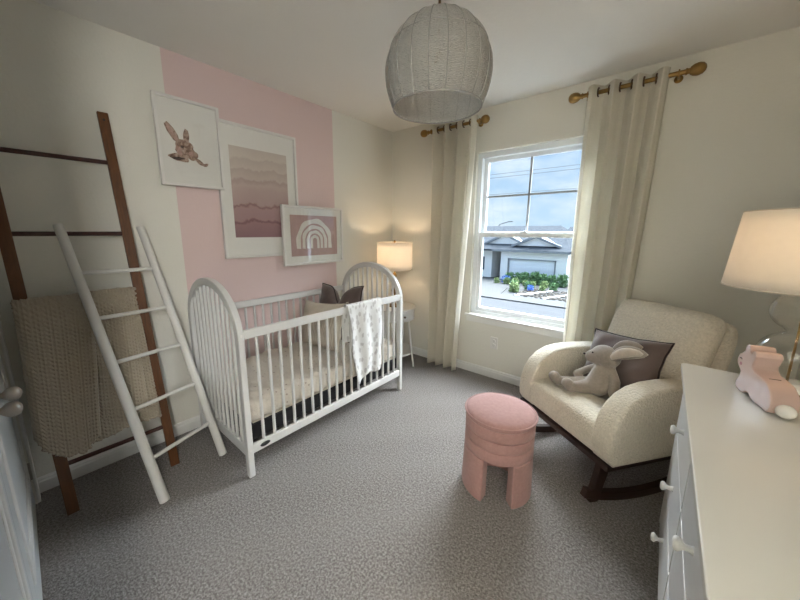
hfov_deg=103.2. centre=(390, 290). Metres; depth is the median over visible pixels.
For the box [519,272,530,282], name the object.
shrub
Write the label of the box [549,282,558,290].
shrub
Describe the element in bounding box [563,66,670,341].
curtain
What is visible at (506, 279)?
shrub
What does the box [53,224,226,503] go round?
ladder
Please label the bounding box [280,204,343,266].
picture frame
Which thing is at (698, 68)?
curtain rod
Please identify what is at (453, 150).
curtain
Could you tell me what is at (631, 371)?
cushion
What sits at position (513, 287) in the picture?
shrub
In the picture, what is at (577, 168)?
power line
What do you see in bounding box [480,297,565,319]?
street
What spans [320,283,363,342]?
cushion
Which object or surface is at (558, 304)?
sidewalk
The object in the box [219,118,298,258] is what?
picture frame
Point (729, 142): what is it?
wall
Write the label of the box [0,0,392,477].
wall
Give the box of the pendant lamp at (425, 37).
[385,0,492,123]
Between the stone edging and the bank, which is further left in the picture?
the stone edging
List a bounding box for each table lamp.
[377,240,411,306]
[721,207,799,395]
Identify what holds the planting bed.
on the ground
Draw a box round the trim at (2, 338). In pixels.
[0,319,40,502]
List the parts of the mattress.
mattress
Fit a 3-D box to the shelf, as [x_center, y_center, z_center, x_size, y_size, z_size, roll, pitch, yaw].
[0.040,0.630,3.407,0.418,0.018,0.418,9,14,40]
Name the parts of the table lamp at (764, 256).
lamp shade, rod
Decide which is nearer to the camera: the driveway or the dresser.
the dresser
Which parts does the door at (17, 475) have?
knob, panel, stile frame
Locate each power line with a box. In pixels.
[490,168,579,178]
[492,164,580,174]
[492,188,576,194]
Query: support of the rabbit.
on the armchair
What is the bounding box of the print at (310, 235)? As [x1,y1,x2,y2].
[290,215,336,256]
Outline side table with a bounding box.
[384,301,415,366]
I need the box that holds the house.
[482,226,573,283]
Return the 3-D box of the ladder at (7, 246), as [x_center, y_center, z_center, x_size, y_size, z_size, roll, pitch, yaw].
[-1.559,0.078,1.637,0.307,2.000,0.530,9,14,40]
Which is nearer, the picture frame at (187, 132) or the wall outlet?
the picture frame at (187, 132)
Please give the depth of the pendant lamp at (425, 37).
1.30 m
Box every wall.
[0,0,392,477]
[0,341,37,503]
[392,26,799,378]
[795,362,799,380]
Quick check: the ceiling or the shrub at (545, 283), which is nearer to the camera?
the ceiling
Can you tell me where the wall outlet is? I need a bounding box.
[490,337,497,349]
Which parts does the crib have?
arched frame, rail, rail, rail, rail, arched frame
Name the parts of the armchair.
armrest, frame, leg, armrest, backrest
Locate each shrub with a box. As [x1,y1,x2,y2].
[502,276,509,283]
[505,272,514,280]
[508,281,519,292]
[513,272,521,279]
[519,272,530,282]
[524,281,532,288]
[530,271,539,284]
[537,273,548,284]
[538,285,545,290]
[540,280,548,287]
[547,275,557,284]
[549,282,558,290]
[556,274,568,287]
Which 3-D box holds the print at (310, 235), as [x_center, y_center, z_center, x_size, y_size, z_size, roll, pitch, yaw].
[-0.660,-0.483,2.786,0.001,0.342,0.485,9,14,40]
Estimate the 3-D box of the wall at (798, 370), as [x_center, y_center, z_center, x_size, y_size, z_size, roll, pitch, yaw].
[1.494,0.052,0.623,0.160,2.440,3.085,9,14,40]
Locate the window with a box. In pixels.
[464,137,582,338]
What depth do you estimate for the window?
2.83 m
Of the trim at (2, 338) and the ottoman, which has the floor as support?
the ottoman
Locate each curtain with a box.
[427,115,477,370]
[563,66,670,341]
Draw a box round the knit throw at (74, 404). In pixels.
[10,287,161,457]
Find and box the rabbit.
[549,340,647,396]
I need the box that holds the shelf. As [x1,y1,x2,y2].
[395,342,413,356]
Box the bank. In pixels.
[735,345,799,419]
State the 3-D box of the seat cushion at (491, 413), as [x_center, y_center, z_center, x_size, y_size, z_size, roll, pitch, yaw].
[0.591,0.641,1.703,0.364,0.047,0.364,4,11,17]
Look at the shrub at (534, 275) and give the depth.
29.40 m
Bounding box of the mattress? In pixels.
[207,339,392,422]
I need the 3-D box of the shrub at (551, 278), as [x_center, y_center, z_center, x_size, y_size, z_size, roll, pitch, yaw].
[14.608,-0.909,28.659,1.123,1.104,1.182,3,11,16]
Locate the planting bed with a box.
[499,282,567,301]
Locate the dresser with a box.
[651,363,799,599]
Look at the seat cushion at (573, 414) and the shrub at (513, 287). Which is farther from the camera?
the shrub at (513, 287)
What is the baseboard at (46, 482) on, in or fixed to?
attached to the wall at (58, 69)
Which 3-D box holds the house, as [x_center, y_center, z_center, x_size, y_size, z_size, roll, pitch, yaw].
[18.514,-4.367,35.012,29.000,5.520,14.450,9,14,40]
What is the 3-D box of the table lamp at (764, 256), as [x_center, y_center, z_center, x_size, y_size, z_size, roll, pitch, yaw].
[1.326,0.041,1.012,0.394,0.619,0.394,3,11,15]
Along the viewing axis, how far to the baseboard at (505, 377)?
3.10 m
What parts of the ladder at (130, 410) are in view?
rail, rail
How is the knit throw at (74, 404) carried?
on the ladder at (7, 246)
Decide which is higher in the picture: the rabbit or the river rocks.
the river rocks
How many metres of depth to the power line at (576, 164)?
43.46 m
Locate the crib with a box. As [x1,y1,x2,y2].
[188,262,402,477]
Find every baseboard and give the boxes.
[37,340,390,492]
[395,341,520,385]
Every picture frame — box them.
[150,90,224,189]
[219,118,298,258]
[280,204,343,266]
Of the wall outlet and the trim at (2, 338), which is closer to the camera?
the trim at (2, 338)
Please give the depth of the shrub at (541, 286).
26.17 m
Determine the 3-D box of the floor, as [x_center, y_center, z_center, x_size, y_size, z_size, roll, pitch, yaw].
[-0.005,1.300,0.886,4.270,0.120,4.985,9,14,40]
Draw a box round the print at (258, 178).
[228,144,288,237]
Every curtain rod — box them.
[420,115,489,136]
[568,62,706,103]
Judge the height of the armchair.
0.965 m
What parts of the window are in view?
sill, sash, sash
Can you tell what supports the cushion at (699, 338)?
on the armchair
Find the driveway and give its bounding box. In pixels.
[481,276,506,293]
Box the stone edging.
[514,291,564,298]
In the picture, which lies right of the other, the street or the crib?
the street
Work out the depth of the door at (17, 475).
1.16 m
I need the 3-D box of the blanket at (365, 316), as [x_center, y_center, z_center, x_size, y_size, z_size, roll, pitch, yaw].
[-0.196,0.379,2.390,0.075,0.615,0.353,9,14,40]
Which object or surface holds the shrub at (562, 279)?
on the planting bed
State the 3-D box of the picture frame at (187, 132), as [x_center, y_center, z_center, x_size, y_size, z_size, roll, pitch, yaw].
[-1.254,-0.918,1.995,0.028,0.515,0.362,9,14,40]
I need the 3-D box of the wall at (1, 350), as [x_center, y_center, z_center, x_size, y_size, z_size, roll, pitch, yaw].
[-0.426,0.131,0.166,3.950,2.440,0.120,9,14,40]
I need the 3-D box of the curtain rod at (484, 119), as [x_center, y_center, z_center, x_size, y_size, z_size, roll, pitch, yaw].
[0.585,-1.487,2.897,0.697,0.068,0.134,9,14,40]
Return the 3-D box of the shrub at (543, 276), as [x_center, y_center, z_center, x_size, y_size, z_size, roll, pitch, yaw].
[13.894,-1.008,28.926,1.115,1.198,1.174,6,12,27]
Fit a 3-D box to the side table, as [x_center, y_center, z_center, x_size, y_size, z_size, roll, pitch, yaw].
[0.041,0.463,3.376,0.443,0.619,0.443,0,11,-1]
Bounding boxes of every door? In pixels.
[0,353,42,599]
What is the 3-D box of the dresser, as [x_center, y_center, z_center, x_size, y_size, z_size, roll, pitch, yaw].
[1.029,0.826,0.803,0.548,0.850,1.157,9,14,40]
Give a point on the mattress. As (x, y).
(251, 361)
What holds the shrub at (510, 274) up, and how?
on the planting bed
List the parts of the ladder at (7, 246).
rail, rail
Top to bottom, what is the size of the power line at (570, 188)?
1.216 m
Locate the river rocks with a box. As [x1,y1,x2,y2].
[516,288,566,301]
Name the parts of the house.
door trim, garage door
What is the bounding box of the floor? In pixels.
[35,354,669,599]
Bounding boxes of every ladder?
[0,111,179,515]
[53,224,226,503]
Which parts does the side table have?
leg, leg, drawer, leg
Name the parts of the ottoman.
leg, leg, leg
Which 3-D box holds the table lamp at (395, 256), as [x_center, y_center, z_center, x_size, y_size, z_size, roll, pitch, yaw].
[0.043,-0.175,3.257,0.364,0.679,0.364,9,14,40]
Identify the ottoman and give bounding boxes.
[462,392,538,508]
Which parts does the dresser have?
knob, drawer, drawer, knob, drawer, drawer, knob, drawer, knob, drawer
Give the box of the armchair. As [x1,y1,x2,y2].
[520,299,737,502]
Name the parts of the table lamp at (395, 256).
stem, lamp shade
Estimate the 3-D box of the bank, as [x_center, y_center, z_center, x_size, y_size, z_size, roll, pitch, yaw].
[1.186,0.275,0.992,0.064,0.166,0.229,5,12,25]
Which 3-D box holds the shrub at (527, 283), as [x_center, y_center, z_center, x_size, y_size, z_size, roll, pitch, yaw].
[11.682,-0.428,26.843,0.713,0.794,0.751,-4,11,-21]
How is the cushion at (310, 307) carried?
on the mattress
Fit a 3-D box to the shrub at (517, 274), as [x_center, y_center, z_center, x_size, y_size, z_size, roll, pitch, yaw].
[12.356,-1.272,30.636,1.106,1.082,1.164,0,11,-3]
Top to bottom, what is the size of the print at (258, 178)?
0.635 m
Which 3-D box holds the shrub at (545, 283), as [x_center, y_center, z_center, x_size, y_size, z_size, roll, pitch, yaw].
[13.448,-0.548,27.688,0.788,0.742,0.810,3,11,15]
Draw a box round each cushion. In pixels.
[301,298,348,352]
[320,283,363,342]
[466,393,536,434]
[527,378,609,452]
[583,328,674,388]
[607,299,725,379]
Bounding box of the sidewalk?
[481,291,565,308]
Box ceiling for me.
[32,0,799,131]
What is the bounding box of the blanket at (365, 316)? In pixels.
[343,297,381,384]

